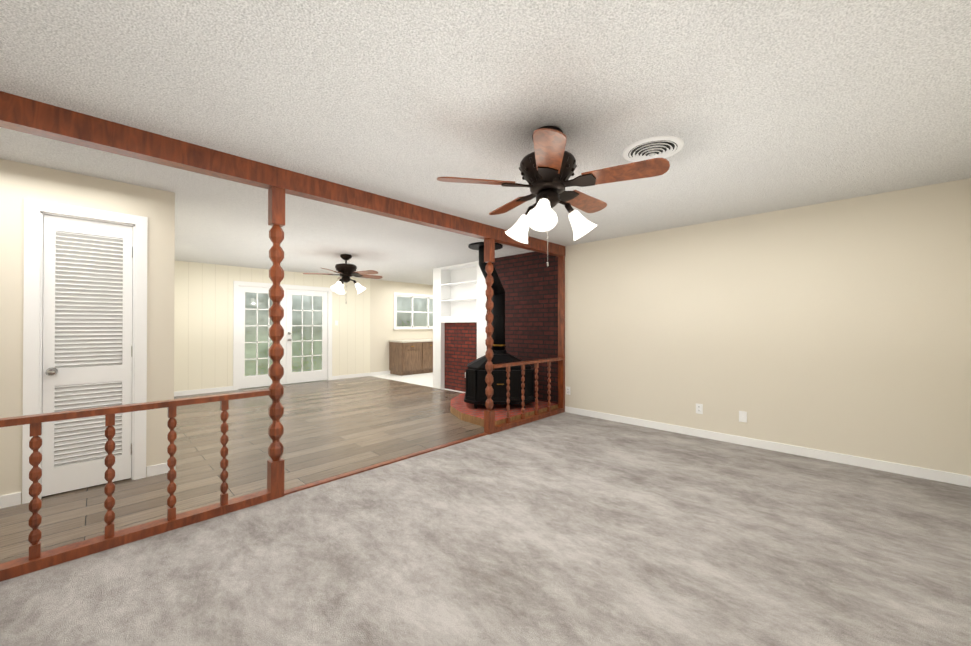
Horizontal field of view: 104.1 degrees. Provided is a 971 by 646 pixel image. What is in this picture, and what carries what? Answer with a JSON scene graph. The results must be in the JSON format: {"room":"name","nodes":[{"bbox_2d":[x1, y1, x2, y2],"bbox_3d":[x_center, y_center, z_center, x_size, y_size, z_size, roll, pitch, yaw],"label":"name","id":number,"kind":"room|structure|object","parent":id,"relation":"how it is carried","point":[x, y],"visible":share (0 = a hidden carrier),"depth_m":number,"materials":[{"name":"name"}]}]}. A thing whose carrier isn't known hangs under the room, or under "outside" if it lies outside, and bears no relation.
{"room":"living room","nodes":[
{"label":"living room","id":0,"kind":"room"},
{"bbox_2d":[0,159,174,503],"bbox_3d":[-3.519,0.071,2.607,0.140,2.440,2.120,0,0,44],"label":"wall","id":1,"kind":"structure","parent":0,"point":[19,182],"depth_m":2.90,"materials":[{"name":"beige paint"}]},
{"bbox_2d":[22,198,147,503],"bbox_3d":[-3.129,0.201,2.995,0.158,2.185,0.660,0,0,44],"label":"door frame","id":2,"kind":"structure","parent":1,"relation":"attached to","point":[35,211],"depth_m":2.79,"materials":[{"name":"white paint"}]},
{"bbox_2d":[42,214,132,496],"bbox_3d":[-3.083,0.239,2.957,0.107,2.084,0.492,0,0,44],"label":"louvered door","id":3,"kind":"structure","parent":1,"relation":"in","point":[87,312],"depth_m":2.96,"materials":[{"name":"white paint"}]},
{"bbox_2d":[0,376,483,563],"bbox_3d":[-3.126,1.332,5.243,5.660,0.050,6.460,0,0,44],"label":"floor","id":4,"kind":"structure","parent":0,"point":[332,428],"depth_m":3.98,"materials":[{"name":"wood"}]},
{"bbox_2d":[0,186,564,581],"bbox_3d":[-1.110,0.148,3.293,0.093,2.294,6.456,0,0,44],"label":"divider","id":5,"kind":"object","parent":4,"relation":"on","point":[36,559],"visible":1,"depth_m":2.58,"materials":[{"name":"brown wood"}]},
{"bbox_2d":[284,432,487,494],"bbox_3d":[-0.758,1.291,3.648,0.060,0.012,2.210,0,0,44],"label":"trim","id":6,"kind":"structure","parent":4,"relation":"on","point":[319,482],"depth_m":3.38,"materials":[{"name":"brown wood"}]},
{"bbox_2d":[450,393,557,426],"bbox_3d":[-0.031,1.260,5.734,1.738,0.100,1.436,0,0,44],"label":"hearth pad","id":7,"kind":"object","parent":4,"relation":"on","point":[460,409],"visible":0.61,"depth_m":5.28,"materials":[{"name":"brick"}]},
{"bbox_2d":[464,242,534,408],"bbox_3d":[0.199,0.039,5.626,1.020,2.336,0.833,0,0,-1],"label":"wood stove","id":8,"kind":"object","parent":7,"relation":"on","point":[476,383],"visible":0.75,"depth_m":5.33,"materials":[{"name":"black"}]},
{"bbox_2d":[174,260,432,391],"bbox_3d":[-3.375,0.111,9.158,0.140,2.440,7.760,0,0,44],"label":"wall","id":9,"kind":"structure","parent":0,"point":[203,325],"depth_m":7.44,"materials":[{"name":"beige paint"}]},
{"bbox_2d":[174,386,232,396],"bbox_3d":[-5.423,1.275,6.930,0.014,0.085,1.360,0,0,44],"label":"baseboard","id":10,"kind":"structure","parent":9,"relation":"attached to","point":[209,390],"depth_m":7.06,"materials":[{"name":"white paint"}]},
{"bbox_2d":[238,286,326,388],"bbox_3d":[-4.282,0.290,8.142,0.112,2.044,1.772,0,0,44],"label":"french door","id":11,"kind":"structure","parent":9,"relation":"in","point":[290,376],"depth_m":8.16,"materials":[{"name":"white paint"}]},
{"bbox_2d":[233,281,331,389],"bbox_3d":[-4.316,0.250,8.175,0.158,2.150,1.960,0,0,44],"label":"door frame","id":12,"kind":"structure","parent":9,"relation":"attached to","point":[236,284],"depth_m":7.75,"materials":[{"name":"white paint"}]},
{"bbox_2d":[332,371,389,378],"bbox_3d":[-2.149,1.295,10.302,0.014,0.085,4.120,0,0,44],"label":"baseboard","id":13,"kind":"structure","parent":9,"relation":"attached to","point":[382,372],"depth_m":9.33,"materials":[{"name":"white paint"}]},
{"bbox_2d":[393,292,432,328],"bbox_3d":[-1.824,-0.318,10.672,0.120,0.985,1.810,0,0,44],"label":"kitchen window","id":14,"kind":"structure","parent":9,"relation":"in","point":[412,296],"depth_m":10.47,"materials":[{"name":"white paint"}]},
{"bbox_2d":[373,372,432,386],"bbox_3d":[-0.898,1.359,9.770,2.550,0.050,3.140,0,0,44],"label":"floor","id":15,"kind":"structure","parent":0,"point":[424,379],"depth_m":9.07,"materials":[{"name":"white tile"}]},
{"bbox_2d":[389,343,420,374],"bbox_3d":[-2.091,0.915,9.914,0.610,0.840,0.600,0,0,44],"label":"base cabinet","id":16,"kind":"object","parent":15,"relation":"on","point":[409,357],"depth_m":9.70,"materials":[{"name":"brown wood"}]},
{"bbox_2d":[389,339,432,342],"bbox_3d":[-1.679,0.478,10.338,0.614,0.040,1.820,0,0,44],"label":"countertop","id":17,"kind":"structure","parent":16,"relation":"on","point":[417,340],"depth_m":9.83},
{"bbox_2d":[421,343,432,373],"bbox_3d":[-1.673,0.918,10.344,0.610,0.840,0.600,0,0,44],"label":"base cabinet","id":18,"kind":"object","parent":15,"relation":"on","point":[426,348],"depth_m":10.04,"materials":[{"name":"brown wood"}]},
{"bbox_2d":[433,261,486,388],"bbox_3d":[-0.424,0.100,7.338,1.530,2.440,0.300,0,0,44],"label":"wall","id":19,"kind":"structure","parent":0,"point":[444,312],"depth_m":7.59,"materials":[{"name":"white paint"}]},
{"bbox_2d":[441,280,476,301],"bbox_3d":[-0.435,-0.612,7.331,1.028,0.342,0.249,0,0,44],"label":"boards","id":20,"kind":"object","parent":19,"relation":"attached to","point":[461,283],"visible":0.79,"depth_m":7.29,"materials":[{"name":"white paint"}]},
{"bbox_2d":[445,322,476,391],"bbox_3d":[-0.389,0.655,7.370,1.030,1.330,0.200,0,0,44],"label":"brick wall","id":21,"kind":"structure","parent":0,"point":[460,346],"depth_m":7.36,"materials":[{"name":"red brick"}]},
{"bbox_2d":[0,412,970,645],"bbox_3d":[0.264,1.312,1.952,3.790,0.050,6.460,0,0,44],"label":"floor carpet","id":22,"kind":"object","parent":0,"point":[565,529],"visible":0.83,"depth_m":2.05,"materials":[{"name":"grey carpet"}]},
{"bbox_2d":[0,0,970,284],"bbox_3d":[-0.673,-1.184,5.065,9.730,0.100,9.880,0,0,44],"label":"ceiling","id":23,"kind":"structure","parent":0,"point":[760,106],"depth_m":1.97,"materials":[{"name":"white paint"}]},
{"bbox_2d":[0,91,564,256],"bbox_3d":[-1.110,-1.073,3.300,0.110,0.145,6.460,0,0,44],"label":"beam","id":24,"kind":"structure","parent":23,"relation":"attached to","point":[29,116],"depth_m":2.51,"materials":[{"name":"brown wood"}]},
{"bbox_2d":[303,254,382,293],"bbox_3d":[-2.268,-0.718,6.296,1.274,0.813,1.222,0,0,44],"label":"fan","id":25,"kind":"object","parent":23,"relation":"hanging from","point":[346,271],"visible":1,"depth_m":6.18,"materials":[{"name":"black metal"}]},
{"bbox_2d":[437,126,669,266],"bbox_3d":[0.414,-0.743,2.326,1.274,0.813,1.222,0,0,44],"label":"fan","id":26,"kind":"object","parent":23,"relation":"hanging from","point":[548,166],"visible":1,"depth_m":2.18,"materials":[{"name":"brown wood"}]},
{"bbox_2d":[622,136,683,161],"bbox_3d":[1.108,-1.126,2.513,0.376,0.048,0.376,0,0,44],"label":"ceiling vent","id":27,"kind":"object","parent":23,"relation":"in","point":[654,147],"visible":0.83,"depth_m":2.47,"materials":[{"name":"white metal"}]},
{"bbox_2d":[491,251,557,403],"bbox_3d":[0.611,0.093,6.222,1.510,2.440,0.140,0,0,44],"label":"brick wall","id":28,"kind":"structure","parent":0,"point":[529,281],"depth_m":5.98,"materials":[{"name":"red brick"}]},
{"bbox_2d":[565,178,970,475],"bbox_3d":[2.587,0.081,4.302,4.000,2.440,0.140,0,0,44],"label":"wall","id":29,"kind":"structure","parent":0,"point":[843,326],"depth_m":3.73,"materials":[{"name":"beige paint"}]},
{"bbox_2d":[566,386,569,394],"bbox_3d":[1.208,0.989,5.531,0.070,0.114,0.010,0,0,44],"label":"outlet","id":30,"kind":"object","parent":29,"relation":"attached to","point":[568,390],"visible":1,"depth_m":5.53,"materials":[{"name":"white paint"}]},
{"bbox_2d":[696,403,702,413],"bbox_3d":[2.445,0.981,4.330,0.070,0.114,0.010,0,0,44],"label":"outlet","id":31,"kind":"object","parent":29,"relation":"attached to","point":[699,408],"visible":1,"depth_m":4.33,"materials":[{"name":"white paint"}]},
{"bbox_2d":[739,411,746,422],"bbox_3d":[2.745,0.999,4.037,0.070,0.114,0.012,0,0,44],"label":"outlet","id":32,"kind":"object","parent":29,"relation":"attached to","point":[742,416],"visible":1,"depth_m":4.03,"materials":[{"name":"white paint"}]},
{"bbox_2d":[565,406,970,486],"bbox_3d":[2.509,1.258,4.264,3.730,0.085,0.014,0,0,44],"label":"baseboard","id":33,"kind":"structure","parent":29,"relation":"attached to","point":[942,476],"depth_m":3.72,"materials":[{"name":"white paint"}]},
{"label":"outside","id":34,"kind":"structure","parent":0,"visible":0},
{"bbox_2d":[245,293,432,375],"bbox_3d":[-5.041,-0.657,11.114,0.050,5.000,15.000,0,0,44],"label":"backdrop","id":35,"kind":"structure","parent":34,"point":[307,330],"depth_m":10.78,"materials":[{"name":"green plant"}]},
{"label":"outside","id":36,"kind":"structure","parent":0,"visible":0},
{"bbox_2d":[238,369,325,389],"bbox_3d":[-4.144,1.402,10.231,2.450,0.070,11.000,0,0,44],"label":"patio","id":37,"kind":"structure","parent":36,"point":[282,384],"depth_m":8.56,"materials":[{"name":"grey concrete"}]}
]}

